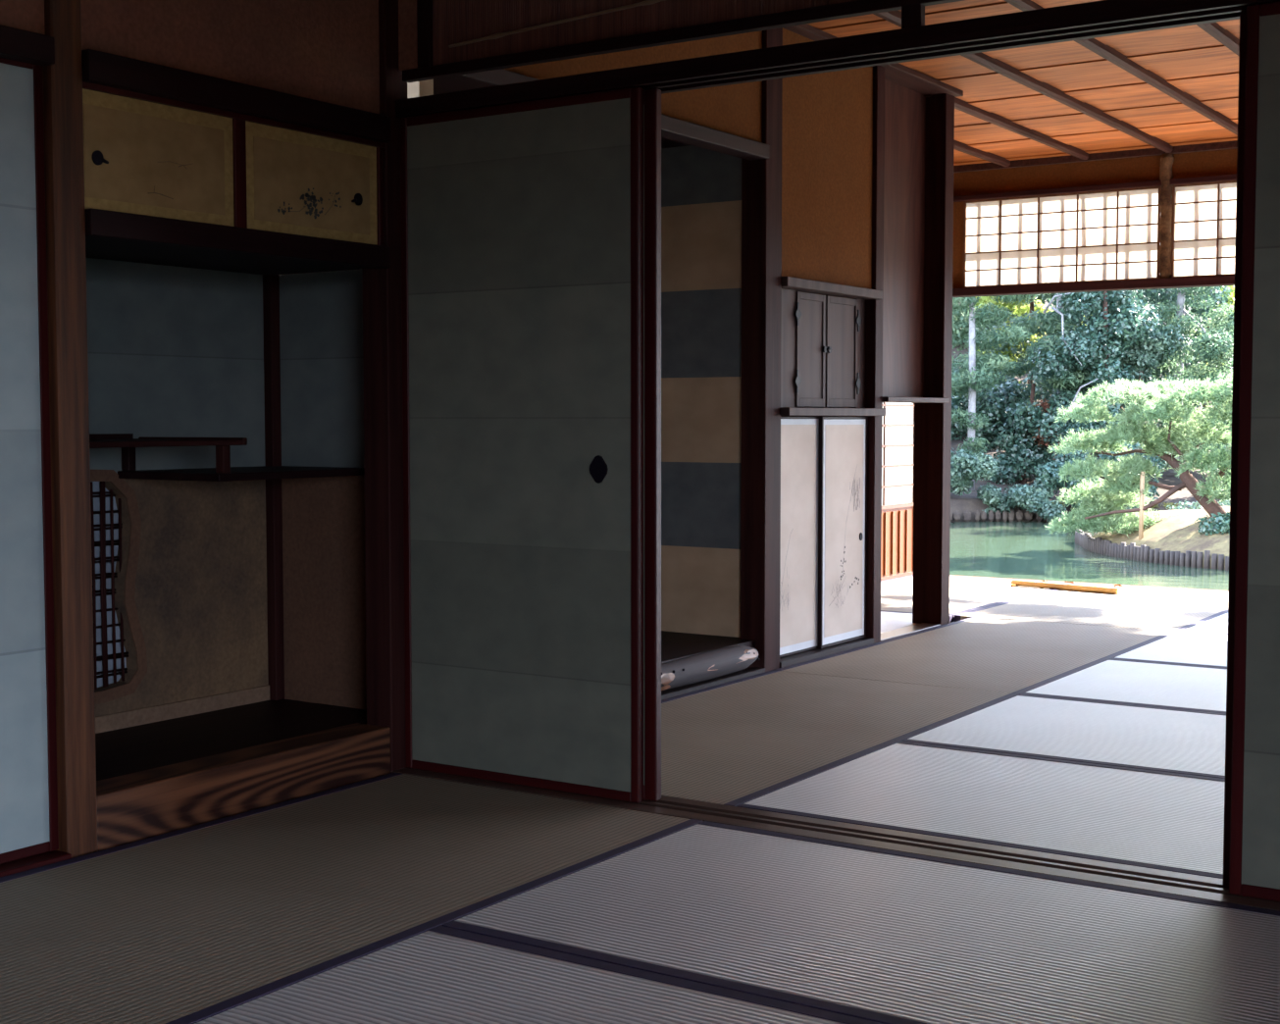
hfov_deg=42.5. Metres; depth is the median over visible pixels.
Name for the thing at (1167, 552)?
stake
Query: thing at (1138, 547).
stake
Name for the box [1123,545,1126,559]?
stake
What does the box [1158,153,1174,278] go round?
strut
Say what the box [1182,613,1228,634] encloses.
mat
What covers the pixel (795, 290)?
wall
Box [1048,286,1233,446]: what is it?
oak tree
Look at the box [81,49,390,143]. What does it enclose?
beam
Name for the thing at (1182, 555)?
stake
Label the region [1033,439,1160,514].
shrub
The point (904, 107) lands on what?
wood panel
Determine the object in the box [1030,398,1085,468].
maple
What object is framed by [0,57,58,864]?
sliding door
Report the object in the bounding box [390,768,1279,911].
sliding door sill
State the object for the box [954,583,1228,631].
mat
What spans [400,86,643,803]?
sliding door
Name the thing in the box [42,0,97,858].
post
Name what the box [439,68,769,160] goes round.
lintel
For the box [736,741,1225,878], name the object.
mat
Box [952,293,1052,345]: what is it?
tree
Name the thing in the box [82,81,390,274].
upper cabinet
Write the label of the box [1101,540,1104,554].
stake
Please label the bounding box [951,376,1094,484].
tree
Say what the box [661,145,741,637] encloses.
wall
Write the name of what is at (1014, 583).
bamboo pole
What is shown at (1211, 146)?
rim
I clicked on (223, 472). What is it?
shelves
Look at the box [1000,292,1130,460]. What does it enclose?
cypress tree
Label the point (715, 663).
sill
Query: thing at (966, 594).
mat
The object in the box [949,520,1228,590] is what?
pond water
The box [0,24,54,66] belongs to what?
beam
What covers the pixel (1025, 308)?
maple tree
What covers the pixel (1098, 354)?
tree
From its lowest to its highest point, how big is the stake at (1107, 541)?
0.312 m
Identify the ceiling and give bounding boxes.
[433,78,689,148]
[807,0,1239,166]
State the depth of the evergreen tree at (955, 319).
39.93 m
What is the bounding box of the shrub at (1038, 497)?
[975,482,1066,522]
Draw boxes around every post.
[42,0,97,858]
[262,274,284,700]
[361,0,410,770]
[740,27,782,671]
[860,65,884,643]
[912,93,954,625]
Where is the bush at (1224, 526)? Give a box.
[1194,511,1229,536]
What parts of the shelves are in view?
rail, shelf post, shelf, moulding, shelf post, shelf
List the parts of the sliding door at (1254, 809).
rail, rail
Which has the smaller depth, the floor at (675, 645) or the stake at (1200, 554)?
the floor at (675, 645)
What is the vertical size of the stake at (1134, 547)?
0.296 m
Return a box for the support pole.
[1138,471,1144,540]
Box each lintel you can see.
[394,0,1279,117]
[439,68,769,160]
[952,275,1234,297]
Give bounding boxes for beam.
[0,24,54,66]
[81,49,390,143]
[783,23,963,97]
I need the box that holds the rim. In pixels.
[953,140,1237,173]
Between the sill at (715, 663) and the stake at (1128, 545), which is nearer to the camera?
the sill at (715, 663)
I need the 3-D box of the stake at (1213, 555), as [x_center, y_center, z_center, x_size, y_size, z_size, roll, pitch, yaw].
[7.016,0.650,20.092,0.068,0.283,0.069,3,4,40]
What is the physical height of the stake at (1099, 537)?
0.315 m
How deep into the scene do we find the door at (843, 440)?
6.76 m
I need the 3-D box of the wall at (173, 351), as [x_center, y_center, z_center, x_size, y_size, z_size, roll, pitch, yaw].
[-1.431,0.017,4.405,0.050,1.372,1.230,2,4,33]
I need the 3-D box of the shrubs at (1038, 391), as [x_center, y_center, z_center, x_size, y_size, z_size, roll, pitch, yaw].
[7.592,-2.169,34.976,4.305,2.550,2.050,2,4,27]
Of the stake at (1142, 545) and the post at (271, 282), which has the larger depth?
the stake at (1142, 545)
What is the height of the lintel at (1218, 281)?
0.046 m
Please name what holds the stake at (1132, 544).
in the island
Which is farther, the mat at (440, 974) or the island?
the island
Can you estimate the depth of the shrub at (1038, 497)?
28.97 m
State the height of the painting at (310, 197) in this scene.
0.079 m
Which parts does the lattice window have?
paper pane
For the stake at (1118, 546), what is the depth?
21.73 m
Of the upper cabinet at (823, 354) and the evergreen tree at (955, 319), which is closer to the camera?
the upper cabinet at (823, 354)
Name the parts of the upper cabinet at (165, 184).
door pull, gold door, cupboard rail, rail, gold door, door pull, post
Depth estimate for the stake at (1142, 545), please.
21.15 m
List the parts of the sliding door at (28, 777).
rail, rail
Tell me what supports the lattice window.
in the wall at (173, 351)
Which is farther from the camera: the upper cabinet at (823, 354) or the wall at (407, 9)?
the upper cabinet at (823, 354)
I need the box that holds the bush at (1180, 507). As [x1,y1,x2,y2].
[1166,498,1229,510]
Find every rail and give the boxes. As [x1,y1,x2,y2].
[882,396,949,403]
[953,173,1236,202]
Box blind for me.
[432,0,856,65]
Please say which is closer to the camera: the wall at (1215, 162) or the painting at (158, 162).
the painting at (158, 162)
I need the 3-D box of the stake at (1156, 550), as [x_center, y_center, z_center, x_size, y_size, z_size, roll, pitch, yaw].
[6.569,0.614,20.900,0.069,0.308,0.068,-2,4,-30]
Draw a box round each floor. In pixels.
[95,699,366,780]
[661,630,755,663]
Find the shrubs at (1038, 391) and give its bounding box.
[950,351,1063,455]
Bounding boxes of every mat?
[0,771,703,1023]
[194,925,883,1023]
[442,820,1279,1023]
[661,669,1019,806]
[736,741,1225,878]
[774,616,1178,694]
[880,575,1075,621]
[880,610,952,633]
[902,693,1226,778]
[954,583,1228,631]
[1022,658,1227,713]
[1112,630,1228,667]
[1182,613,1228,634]
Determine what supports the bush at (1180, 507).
on the island
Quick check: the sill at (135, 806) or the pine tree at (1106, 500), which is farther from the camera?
the pine tree at (1106, 500)
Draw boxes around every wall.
[0,0,872,289]
[85,257,268,716]
[278,269,366,709]
[292,79,433,274]
[398,0,417,71]
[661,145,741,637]
[780,290,860,416]
[952,148,1237,288]
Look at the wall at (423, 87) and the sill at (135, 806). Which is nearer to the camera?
the sill at (135, 806)
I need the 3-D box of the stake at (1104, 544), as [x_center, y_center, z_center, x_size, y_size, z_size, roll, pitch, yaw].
[6.292,0.518,22.193,0.069,0.287,0.068,1,3,12]
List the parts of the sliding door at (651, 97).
paper panel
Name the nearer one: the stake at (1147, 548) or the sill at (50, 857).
the sill at (50, 857)
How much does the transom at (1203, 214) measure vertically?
0.514 m
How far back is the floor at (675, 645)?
6.11 m
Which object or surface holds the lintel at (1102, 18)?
attached to the post
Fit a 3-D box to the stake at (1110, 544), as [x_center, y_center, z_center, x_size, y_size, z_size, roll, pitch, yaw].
[6.312,0.553,22.017,0.068,0.274,0.069,-3,4,-41]
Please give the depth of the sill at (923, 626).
7.34 m
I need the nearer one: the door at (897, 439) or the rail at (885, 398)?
the rail at (885, 398)
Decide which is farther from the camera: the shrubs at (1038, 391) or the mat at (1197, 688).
the shrubs at (1038, 391)
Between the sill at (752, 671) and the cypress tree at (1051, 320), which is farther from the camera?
the cypress tree at (1051, 320)
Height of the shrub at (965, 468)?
1.426 m
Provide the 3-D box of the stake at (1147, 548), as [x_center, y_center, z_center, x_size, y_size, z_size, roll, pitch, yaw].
[6.503,0.594,21.104,0.069,0.309,0.068,2,4,36]
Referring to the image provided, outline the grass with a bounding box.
[1016,501,1177,509]
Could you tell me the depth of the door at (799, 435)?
6.48 m
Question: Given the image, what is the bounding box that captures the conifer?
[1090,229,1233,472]
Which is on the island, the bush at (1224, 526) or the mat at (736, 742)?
the bush at (1224, 526)
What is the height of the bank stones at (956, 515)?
0.320 m
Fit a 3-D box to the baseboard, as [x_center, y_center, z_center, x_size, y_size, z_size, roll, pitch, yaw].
[-1.413,0.563,4.409,0.008,0.044,1.184,2,4,33]
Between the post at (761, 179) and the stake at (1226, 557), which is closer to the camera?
the post at (761, 179)
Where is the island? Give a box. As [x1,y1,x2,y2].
[1083,506,1229,569]
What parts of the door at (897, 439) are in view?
waist panel, rail, lock rail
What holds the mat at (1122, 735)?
on the floor
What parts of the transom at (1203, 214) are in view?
rail, rail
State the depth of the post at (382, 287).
4.42 m
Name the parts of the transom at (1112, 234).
rail, rail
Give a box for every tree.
[951,293,1095,387]
[951,294,1039,490]
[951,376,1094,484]
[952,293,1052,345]
[974,288,1211,429]
[974,294,1090,409]
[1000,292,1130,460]
[1023,289,1191,479]
[1043,370,1232,537]
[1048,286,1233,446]
[1112,328,1183,444]
[1137,295,1233,446]
[1147,325,1233,482]
[1165,285,1234,408]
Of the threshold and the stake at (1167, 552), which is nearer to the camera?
the threshold
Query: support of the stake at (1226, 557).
in the island
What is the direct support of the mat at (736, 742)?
on the floor
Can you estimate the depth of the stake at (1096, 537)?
22.53 m
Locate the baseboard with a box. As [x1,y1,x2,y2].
[95,684,269,733]
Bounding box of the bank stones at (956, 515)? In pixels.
[950,508,1158,521]
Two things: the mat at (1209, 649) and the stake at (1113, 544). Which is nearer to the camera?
the mat at (1209, 649)
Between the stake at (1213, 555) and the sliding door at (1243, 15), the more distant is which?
the stake at (1213, 555)
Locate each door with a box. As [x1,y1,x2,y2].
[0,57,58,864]
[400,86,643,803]
[643,88,661,801]
[779,416,819,657]
[818,416,868,648]
[880,402,914,581]
[1222,10,1246,888]
[1228,0,1279,901]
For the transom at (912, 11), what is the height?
0.563 m
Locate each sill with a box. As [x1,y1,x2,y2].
[0,850,71,877]
[96,722,390,851]
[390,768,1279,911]
[661,644,759,691]
[661,666,765,700]
[779,637,873,667]
[880,622,940,641]
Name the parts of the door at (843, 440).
rail, rail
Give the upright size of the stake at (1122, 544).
0.294 m
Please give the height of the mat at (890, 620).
0.032 m
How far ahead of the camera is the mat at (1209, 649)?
6.73 m
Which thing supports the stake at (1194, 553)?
in the island
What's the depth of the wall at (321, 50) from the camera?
5.14 m
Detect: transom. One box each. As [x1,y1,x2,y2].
[402,0,964,82]
[962,186,1160,287]
[1170,180,1236,278]
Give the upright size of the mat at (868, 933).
0.032 m
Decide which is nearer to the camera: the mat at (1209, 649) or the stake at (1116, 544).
the mat at (1209, 649)
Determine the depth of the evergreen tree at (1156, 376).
33.72 m
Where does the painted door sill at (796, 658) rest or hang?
attached to the wall at (795, 290)
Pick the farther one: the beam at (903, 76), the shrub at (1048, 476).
the shrub at (1048, 476)
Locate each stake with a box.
[1086,536,1091,550]
[1094,537,1097,552]
[1096,536,1102,553]
[1098,539,1104,554]
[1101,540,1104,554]
[1103,539,1109,555]
[1106,540,1111,555]
[1108,543,1112,556]
[1111,543,1116,556]
[1114,543,1120,557]
[1117,545,1120,558]
[1120,542,1126,558]
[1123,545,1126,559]
[1126,544,1129,559]
[1129,542,1135,560]
[1132,546,1136,560]
[1136,546,1140,561]
[1139,544,1145,561]
[1143,546,1149,562]
[1149,549,1154,563]
[1154,548,1159,563]
[1159,550,1164,563]
[1164,550,1170,564]
[1170,551,1175,564]
[1174,551,1180,565]
[1179,553,1184,566]
[1184,550,1191,566]
[1190,551,1196,567]
[1196,552,1203,567]
[1203,550,1210,568]
[1211,553,1217,568]
[1218,554,1224,569]
[1225,556,1228,569]
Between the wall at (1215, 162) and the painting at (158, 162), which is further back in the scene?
the wall at (1215, 162)
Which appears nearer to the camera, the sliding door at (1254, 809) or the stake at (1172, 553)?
the sliding door at (1254, 809)
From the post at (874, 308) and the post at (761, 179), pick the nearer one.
the post at (761, 179)
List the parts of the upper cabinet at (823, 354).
hinged door, door frame, cupboard top rail, cupboard rail, hinged door, door frame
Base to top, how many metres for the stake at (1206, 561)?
0.314 m
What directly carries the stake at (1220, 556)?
in the island
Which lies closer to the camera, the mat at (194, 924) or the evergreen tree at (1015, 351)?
the mat at (194, 924)
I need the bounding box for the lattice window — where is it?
[90,469,147,704]
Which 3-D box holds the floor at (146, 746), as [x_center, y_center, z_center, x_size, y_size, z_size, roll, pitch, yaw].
[-1.215,0.616,4.282,0.482,0.048,1.204,2,4,33]
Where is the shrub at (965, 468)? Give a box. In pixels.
[950,447,1005,506]
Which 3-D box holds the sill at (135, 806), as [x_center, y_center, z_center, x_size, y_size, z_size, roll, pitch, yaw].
[-0.989,0.677,4.077,0.123,0.150,0.960,2,4,33]
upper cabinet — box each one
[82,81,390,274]
[780,276,885,415]
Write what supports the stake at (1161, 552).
in the island
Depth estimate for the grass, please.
29.17 m
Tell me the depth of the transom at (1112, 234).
9.44 m
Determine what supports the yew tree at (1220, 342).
on the bank at (969, 501)
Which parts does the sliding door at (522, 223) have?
rail, rail, door pull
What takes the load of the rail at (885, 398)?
attached to the post at (932, 421)
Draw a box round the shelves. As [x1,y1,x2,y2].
[89,433,364,481]
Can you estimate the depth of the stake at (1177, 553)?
20.51 m
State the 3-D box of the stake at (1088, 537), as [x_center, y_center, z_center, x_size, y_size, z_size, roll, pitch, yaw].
[6.287,0.484,23.003,0.069,0.280,0.068,0,3,0]
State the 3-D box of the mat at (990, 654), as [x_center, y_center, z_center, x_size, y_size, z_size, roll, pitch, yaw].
[1.456,0.580,6.779,0.969,0.032,1.986,2,4,33]
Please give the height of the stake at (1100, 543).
0.306 m
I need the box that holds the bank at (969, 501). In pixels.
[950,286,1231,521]
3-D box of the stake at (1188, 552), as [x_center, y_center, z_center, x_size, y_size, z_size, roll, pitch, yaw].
[6.796,0.633,20.384,0.068,0.305,0.069,0,3,-7]
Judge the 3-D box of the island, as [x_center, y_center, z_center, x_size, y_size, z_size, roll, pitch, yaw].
[7.981,0.308,22.002,5.087,0.756,4.643,2,4,33]
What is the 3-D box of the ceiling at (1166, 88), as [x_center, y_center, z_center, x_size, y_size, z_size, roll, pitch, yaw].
[2.576,-1.837,5.816,6.000,0.094,5.830,2,4,33]
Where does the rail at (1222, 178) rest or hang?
attached to the wall at (1215, 162)
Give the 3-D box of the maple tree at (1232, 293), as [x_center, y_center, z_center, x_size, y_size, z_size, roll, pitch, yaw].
[12.767,-4.186,37.004,3.971,5.005,3.389,2,4,33]
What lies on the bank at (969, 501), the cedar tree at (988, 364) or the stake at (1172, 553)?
the cedar tree at (988, 364)
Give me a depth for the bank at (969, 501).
30.26 m
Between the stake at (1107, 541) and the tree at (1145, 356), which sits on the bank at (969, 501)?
the tree at (1145, 356)
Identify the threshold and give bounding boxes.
[949,574,1228,591]
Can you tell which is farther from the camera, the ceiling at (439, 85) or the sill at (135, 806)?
the ceiling at (439, 85)
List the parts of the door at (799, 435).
rail, rail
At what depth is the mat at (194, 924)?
3.33 m
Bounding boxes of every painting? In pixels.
[147,161,191,199]
[277,187,341,218]
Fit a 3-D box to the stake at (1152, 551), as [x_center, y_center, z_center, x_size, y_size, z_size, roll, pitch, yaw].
[6.535,0.615,21.001,0.069,0.285,0.068,-2,4,-29]
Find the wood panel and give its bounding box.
[882,78,925,397]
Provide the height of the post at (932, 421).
2.470 m
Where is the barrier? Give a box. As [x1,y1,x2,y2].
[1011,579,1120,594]

